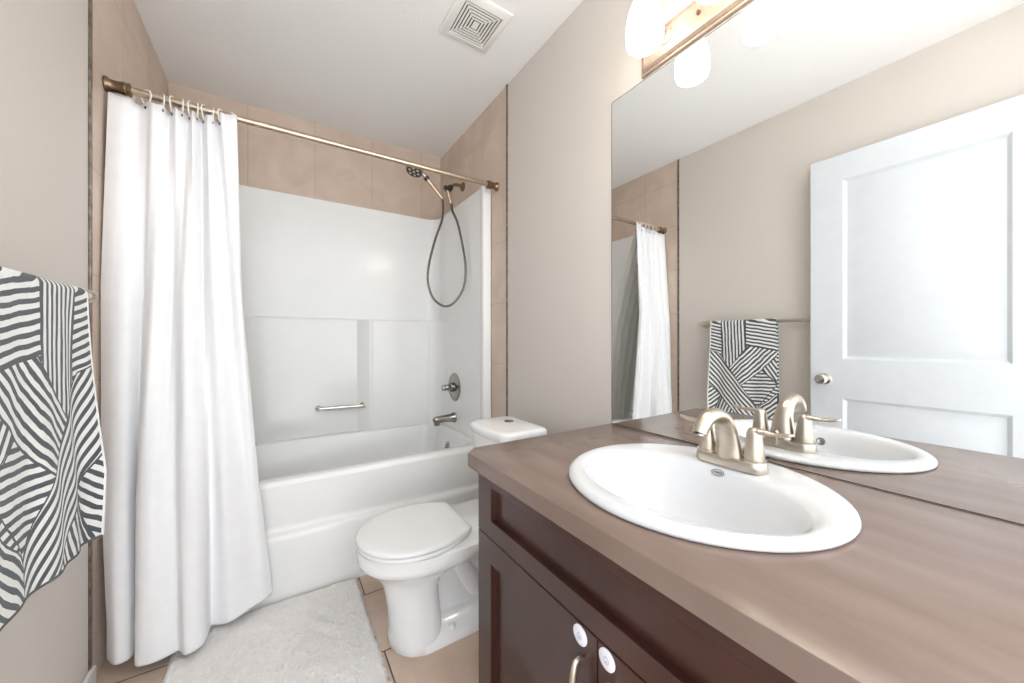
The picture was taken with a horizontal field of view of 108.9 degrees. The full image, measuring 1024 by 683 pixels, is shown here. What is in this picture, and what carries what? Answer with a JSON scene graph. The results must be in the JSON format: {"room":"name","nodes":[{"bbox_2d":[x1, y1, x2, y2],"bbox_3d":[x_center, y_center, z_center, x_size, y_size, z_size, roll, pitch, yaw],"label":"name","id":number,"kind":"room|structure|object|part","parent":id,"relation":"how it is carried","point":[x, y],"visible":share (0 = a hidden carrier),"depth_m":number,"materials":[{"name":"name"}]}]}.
{"room":"bathroom","nodes":[
{"label":"bathroom","id":0,"kind":"room"},
{"bbox_2d":[0,0,167,682],"bbox_3d":[-1.123,-0.149,0.739,0.120,2.438,2.756,0,0,-33],"label":"wall","id":1,"kind":"structure","parent":0,"point":[44,43],"depth_m":0.97,"materials":[{"name":"beige paint"}]},
{"bbox_2d":[82,665,95,682],"bbox_3d":[-1.065,1.037,0.774,0.012,0.066,0.853,0,0,-33],"label":"baseboard","id":2,"kind":"structure","parent":1,"relation":"attached to","point":[90,677],"depth_m":1.11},
{"bbox_2d":[88,0,92,670],"bbox_3d":[-1.295,-0.149,1.122,0.007,2.438,0.014,0,0,-33],"label":"trim","id":3,"kind":"structure","parent":1,"relation":"attached to","point":[90,2],"depth_m":1.12,"materials":[{"name":"tile"}]},
{"bbox_2d":[85,289,98,302],"bbox_3d":[-0.965,-0.117,0.681,0.083,0.052,0.726,0,0,-33],"label":"towel bar","id":4,"kind":"object","parent":1,"relation":"attached to","point":[93,296],"visible":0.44,"depth_m":0.96,"materials":[{"name":"silver metal"}]},
{"bbox_2d":[0,266,106,631],"bbox_3d":[-0.980,0.183,0.754,0.074,0.637,0.401,0,0,-30],"label":"towel","id":5,"kind":"object","parent":4,"relation":"hanging from","point":[53,469],"visible":1,"depth_m":0.74,"materials":[{"name":"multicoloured fabric"}]},
{"bbox_2d":[102,75,498,190],"bbox_3d":[-0.723,-0.860,1.633,1.519,0.050,0.050,0,0,-33],"label":"curtain rod","id":6,"kind":"object","parent":1,"relation":"attached to","point":[109,85],"visible":1,"depth_m":1.49,"materials":[{"name":"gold metal"}]},
{"bbox_2d":[102,75,132,97],"bbox_3d":[-1.334,-0.860,1.241,0.066,0.050,0.050,0,0,-33],"label":"socket","id":7,"kind":"object","parent":6,"relation":"attached to","point":[109,85],"depth_m":1.23,"materials":[{"name":"gold metal"}]},
{"bbox_2d":[141,89,151,103],"bbox_3d":[-1.277,-0.849,1.277,0.042,0.059,0.005,0,0,6],"label":"curtain ring","id":8,"kind":"object","parent":6,"relation":"hanging from","point":[145,89],"visible":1,"depth_m":1.27,"materials":[{"name":"white plastic"}]},
{"bbox_2d":[161,93,164,107],"bbox_3d":[-1.241,-0.849,1.301,0.042,0.059,0.004,0,0,37],"label":"curtain ring","id":9,"kind":"object","parent":6,"relation":"hanging from","point":[163,94],"visible":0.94,"depth_m":1.29,"materials":[{"name":"white plastic"}]},
{"bbox_2d":[169,96,176,111],"bbox_3d":[-1.219,-0.849,1.315,0.004,0.059,0.042,0,0,-15],"label":"curtain ring","id":10,"kind":"object","parent":6,"relation":"hanging from","point":[169,96],"visible":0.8,"depth_m":1.30,"materials":[{"name":"white plastic"}]},
{"bbox_2d":[180,99,183,111],"bbox_3d":[-1.198,-0.849,1.328,0.042,0.059,0.004,0,0,40],"label":"curtain ring","id":11,"kind":"object","parent":6,"relation":"hanging from","point":[182,108],"visible":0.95,"depth_m":1.32,"materials":[{"name":"white plastic"}]},
{"bbox_2d":[101,92,272,666],"bbox_3d":[-1.118,0.083,1.281,0.467,1.890,0.202,0,0,-33],"label":"shower curtain","id":12,"kind":"object","parent":6,"relation":"hanging from","point":[185,552],"visible":0.98,"depth_m":1.24,"materials":[{"name":"white fabric"}]},
{"bbox_2d":[485,180,498,190],"bbox_3d":[-0.111,-0.860,2.026,0.066,0.050,0.050,0,0,-33],"label":"socket","id":13,"kind":"object","parent":6,"relation":"attached to","point":[488,184],"depth_m":2.01,"materials":[{"name":"gold metal"}]},
{"bbox_2d":[96,575,478,682],"bbox_3d":[-0.465,1.120,1.232,1.760,0.100,2.876,0,0,-33],"label":"floor","id":14,"kind":"structure","parent":0,"point":[458,661],"depth_m":1.21,"materials":[{"name":"beige tile"}]},
{"bbox_2d":[162,578,391,682],"bbox_3d":[-0.699,1.058,1.085,0.607,0.023,0.933,0,0,-33],"label":"bath mat","id":15,"kind":"object","parent":14,"relation":"on","point":[323,635],"visible":0.94,"depth_m":1.25,"materials":[{"name":"white fabric"}]},
{"bbox_2d":[106,423,478,659],"bbox_3d":[-0.937,0.828,1.967,1.514,0.485,0.787,0,0,-33],"label":"bathtub","id":16,"kind":"object","parent":14,"relation":"on","point":[317,492],"visible":0.53,"depth_m":1.72,"materials":[{"name":"white plastic"}]},
{"bbox_2d":[255,423,473,489],"bbox_3d":[-0.946,0.770,1.981,1.514,0.370,0.753,0,0,-33],"label":"basin","id":17,"kind":"object","parent":16,"relation":"in","point":[427,456],"depth_m":2.05,"materials":[{"name":"white plastic"}]},
{"bbox_2d":[355,416,546,657],"bbox_3d":[-0.221,0.713,1.434,0.730,0.714,0.372,0,0,-33],"label":"toilet","id":18,"kind":"object","parent":14,"relation":"on","point":[424,557],"visible":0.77,"depth_m":1.28,"materials":[{"name":"white ceramic"}]},
{"bbox_3d":[-0.364,0.700,1.337,0.377,0.015,0.360,0,0,-33],"label":"seat","id":19,"kind":"part","parent":18,"relation":"part of","materials":[{"name":"white plastic"}]},
{"bbox_3d":[-0.368,0.682,1.335,0.374,0.018,0.364,0,0,-33],"label":"lid","id":20,"kind":"part","parent":18,"relation":"part of","materials":[{"name":"white plastic"}]},
{"bbox_3d":[-0.316,0.890,1.368,0.494,0.360,0.356,0,0,-33],"label":"bowl","id":21,"kind":"part","parent":18,"relation":"part of","materials":[{"name":"white ceramic"}]},
{"bbox_3d":[-0.030,0.554,1.587,0.225,0.308,0.308,0,0,-33],"label":"tank","id":22,"kind":"part","parent":18,"relation":"part of","materials":[{"name":"white ceramic"}]},
{"bbox_3d":[-0.030,0.380,1.587,0.243,0.038,0.320,0,0,-33],"label":"tank lid","id":23,"kind":"part","parent":18,"relation":"part of","materials":[{"name":"white ceramic"}]},
{"bbox_2d":[479,474,796,682],"bbox_3d":[0.380,0.706,0.765,0.596,0.728,0.933,0,0,-33],"label":"vanity cabinet","id":24,"kind":"object","parent":14,"relation":"on","point":[553,608],"visible":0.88,"depth_m":0.70,"materials":[{"name":"brown wood"}]},
{"bbox_3d":[0.036,0.746,0.833,0.021,0.449,0.446,0,0,-33],"label":"door","id":25,"kind":"part","parent":24,"relation":"part of","materials":[{"name":"brown wood"}]},
{"bbox_3d":[0.118,0.627,0.658,0.040,0.118,0.012,0,0,-33],"label":"handle","id":26,"kind":"part","parent":24,"relation":"part of","materials":[{"name":"silver metal"}]},
{"bbox_3d":[0.286,0.746,0.444,0.021,0.449,0.474,0,0,-33],"label":"door","id":27,"kind":"part","parent":24,"relation":"part of","materials":[{"name":"brown wood"}]},
{"bbox_2d":[468,424,1023,682],"bbox_3d":[0.373,0.323,0.779,0.596,0.038,0.967,0,0,-33],"label":"countertop","id":28,"kind":"structure","parent":24,"relation":"on","point":[925,592],"depth_m":0.47,"materials":[{"name":"brown laminate"}]},
{"bbox_2d":[569,443,861,552],"bbox_3d":[0.381,0.371,0.779,0.505,0.166,0.529,0,0,-33],"label":"sink","id":29,"kind":"object","parent":28,"relation":"in","point":[666,489],"visible":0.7,"depth_m":0.77,"materials":[{"name":"white ceramic"}]},
{"bbox_2d":[679,408,794,474],"bbox_3d":[0.509,0.221,0.848,0.196,0.140,0.197,0,0,16],"label":"faucet","id":30,"kind":"object","parent":29,"relation":"on","point":[724,449],"visible":1,"depth_m":0.82,"materials":[{"name":"silver metal"}]},
{"bbox_3d":[0.465,0.202,0.933,0.025,0.018,0.076,0,0,-33],"label":"lever","id":31,"kind":"part","parent":30,"relation":"part of","materials":[{"name":"silver metal"}]},
{"bbox_3d":[0.484,0.230,0.902,0.047,0.074,0.047,0,0,-33],"label":"handle","id":32,"kind":"part","parent":30,"relation":"part of","materials":[{"name":"silver metal"}]},
{"bbox_3d":[0.460,0.212,0.825,0.157,0.122,0.064,0,0,-33],"label":"spout","id":33,"kind":"part","parent":30,"relation":"part of","materials":[{"name":"silver metal"}]},
{"bbox_3d":[0.540,0.230,0.815,0.047,0.074,0.047,0,0,-33],"label":"handle","id":34,"kind":"part","parent":30,"relation":"part of","materials":[{"name":"silver metal"}]},
{"bbox_3d":[0.560,0.202,0.784,0.025,0.018,0.076,0,0,-33],"label":"lever","id":35,"kind":"part","parent":30,"relation":"part of","materials":[{"name":"silver metal"}]},
{"bbox_2d":[168,82,440,219],"bbox_3d":[-1.209,-0.149,2.392,1.760,2.438,0.120,0,0,-33],"label":"wall","id":36,"kind":"structure","parent":0,"point":[267,159],"depth_m":2.32,"materials":[{"name":"beige tile"}]},
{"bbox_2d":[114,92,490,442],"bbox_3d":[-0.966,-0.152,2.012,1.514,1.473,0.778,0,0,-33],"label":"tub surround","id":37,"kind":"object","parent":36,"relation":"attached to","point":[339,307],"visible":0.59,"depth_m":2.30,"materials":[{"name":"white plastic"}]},
{"bbox_3d":[-1.368,0.221,2.153,0.856,0.727,0.012,0,0,-33],"label":"panel","id":38,"kind":"part","parent":37,"relation":"part of","materials":[{"name":"white plastic"}]},
{"bbox_2d":[315,403,364,410],"bbox_3d":[-1.072,0.417,2.300,0.294,0.036,0.054,0,0,-31],"label":"grab bar","id":39,"kind":"object","parent":37,"relation":"attached to","point":[361,405],"visible":1,"depth_m":2.27,"materials":[{"name":"silver metal"}]},
{"bbox_3d":[-0.967,-0.146,2.015,1.514,1.461,0.772,0,0,-33],"label":"wall panel","id":40,"kind":"part","parent":37,"relation":"part of","materials":[{"name":"white plastic"}]},
{"bbox_2d":[432,412,456,425],"bbox_3d":[-0.442,0.508,2.372,0.151,0.075,0.068,0,0,-33],"label":"tub spout","id":41,"kind":"object","parent":37,"relation":"attached to","point":[452,417],"visible":1,"depth_m":2.36,"materials":[{"name":"silver metal"}]},
{"bbox_2d":[441,373,460,400],"bbox_3d":[-0.416,0.305,2.388,0.091,0.184,0.184,0,0,-33],"label":"shower valve","id":42,"kind":"object","parent":37,"relation":"attached to","point":[454,388],"visible":1,"depth_m":2.37,"materials":[{"name":"silver metal"}]},
{"bbox_3d":[-0.415,0.305,2.374,0.079,0.062,0.087,0,0,-33],"label":"handle","id":43,"kind":"part","parent":42,"relation":"part of","materials":[{"name":"silver metal"}]},
{"bbox_2d":[134,0,582,158],"bbox_3d":[-0.465,-1.418,1.232,1.760,0.100,2.876,0,0,-33],"label":"ceiling","id":44,"kind":"structure","parent":0,"point":[384,71],"depth_m":1.76,"materials":[{"name":"white paint"}]},
{"bbox_2d":[439,0,512,53],"bbox_3d":[-0.159,-1.359,1.571,0.234,0.016,0.245,0,0,-33],"label":"ceiling vent","id":45,"kind":"object","parent":44,"relation":"in","point":[477,24],"visible":1,"depth_m":1.56,"materials":[{"name":"white plastic"}]},
{"bbox_2d":[441,0,1023,525],"bbox_3d":[0.257,-0.149,1.624,0.120,2.438,2.756,0,0,-33],"label":"wall","id":46,"kind":"structure","parent":0,"point":[560,101],"depth_m":1.60,"materials":[{"name":"beige paint"}]},
{"bbox_2d":[406,166,466,307],"bbox_3d":[-0.445,-0.634,2.254,0.381,0.874,0.228,0,0,-33],"label":"shower","id":47,"kind":"object","parent":46,"relation":"attached to","point":[413,172],"visible":0.98,"depth_m":2.25,"materials":[{"name":"silver metal"}]},
{"bbox_3d":[-0.371,-1.006,2.388,0.099,0.053,0.021,0,0,-33],"label":"shower arm","id":48,"kind":"part","parent":47,"relation":"part of","materials":[{"name":"silver metal"}]},
{"bbox_2d":[506,84,507,415],"bbox_3d":[-0.027,-0.149,1.952,0.007,2.438,0.011,0,0,-33],"label":"trim","id":49,"kind":"structure","parent":46,"relation":"attached to","point":[506,84],"depth_m":1.95,"materials":[{"name":"tile"}]},
{"bbox_2d":[626,0,752,78],"bbox_3d":[0.533,-0.963,0.919,0.178,0.184,0.616,0,0,-33],"label":"vanity light","id":50,"kind":"object","parent":46,"relation":"attached to","point":[648,38],"visible":1,"depth_m":1.06,"materials":[{"name":"white glass"}]},
{"bbox_3d":[0.390,-0.947,1.076,0.068,0.130,0.068,0,0,-33],"label":"bulb","id":51,"kind":"part","parent":50,"relation":"part of","materials":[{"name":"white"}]},
{"bbox_3d":[0.390,-0.942,1.076,0.106,0.141,0.106,0,0,-33],"label":"lamp shade","id":52,"kind":"part","parent":50,"relation":"part of","materials":[{"name":"white glass"}]},
{"bbox_3d":[0.431,-0.988,1.102,0.115,0.136,0.044,0,0,-33],"label":"arm","id":53,"kind":"part","parent":50,"relation":"part of","materials":[{"name":"silver metal"}]},
{"bbox_3d":[0.502,-0.942,0.900,0.106,0.141,0.106,0,0,-33],"label":"lamp shade","id":54,"kind":"part","parent":50,"relation":"part of","materials":[{"name":"white glass"}]},
{"bbox_2d":[612,0,1023,524],"bbox_3d":[0.625,-0.284,0.937,0.003,1.174,0.958,0,0,-33],"label":"wall mirror","id":55,"kind":"object","parent":46,"relation":"attached to","point":[818,205],"visible":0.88,"depth_m":0.80,"materials":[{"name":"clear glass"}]}
]}

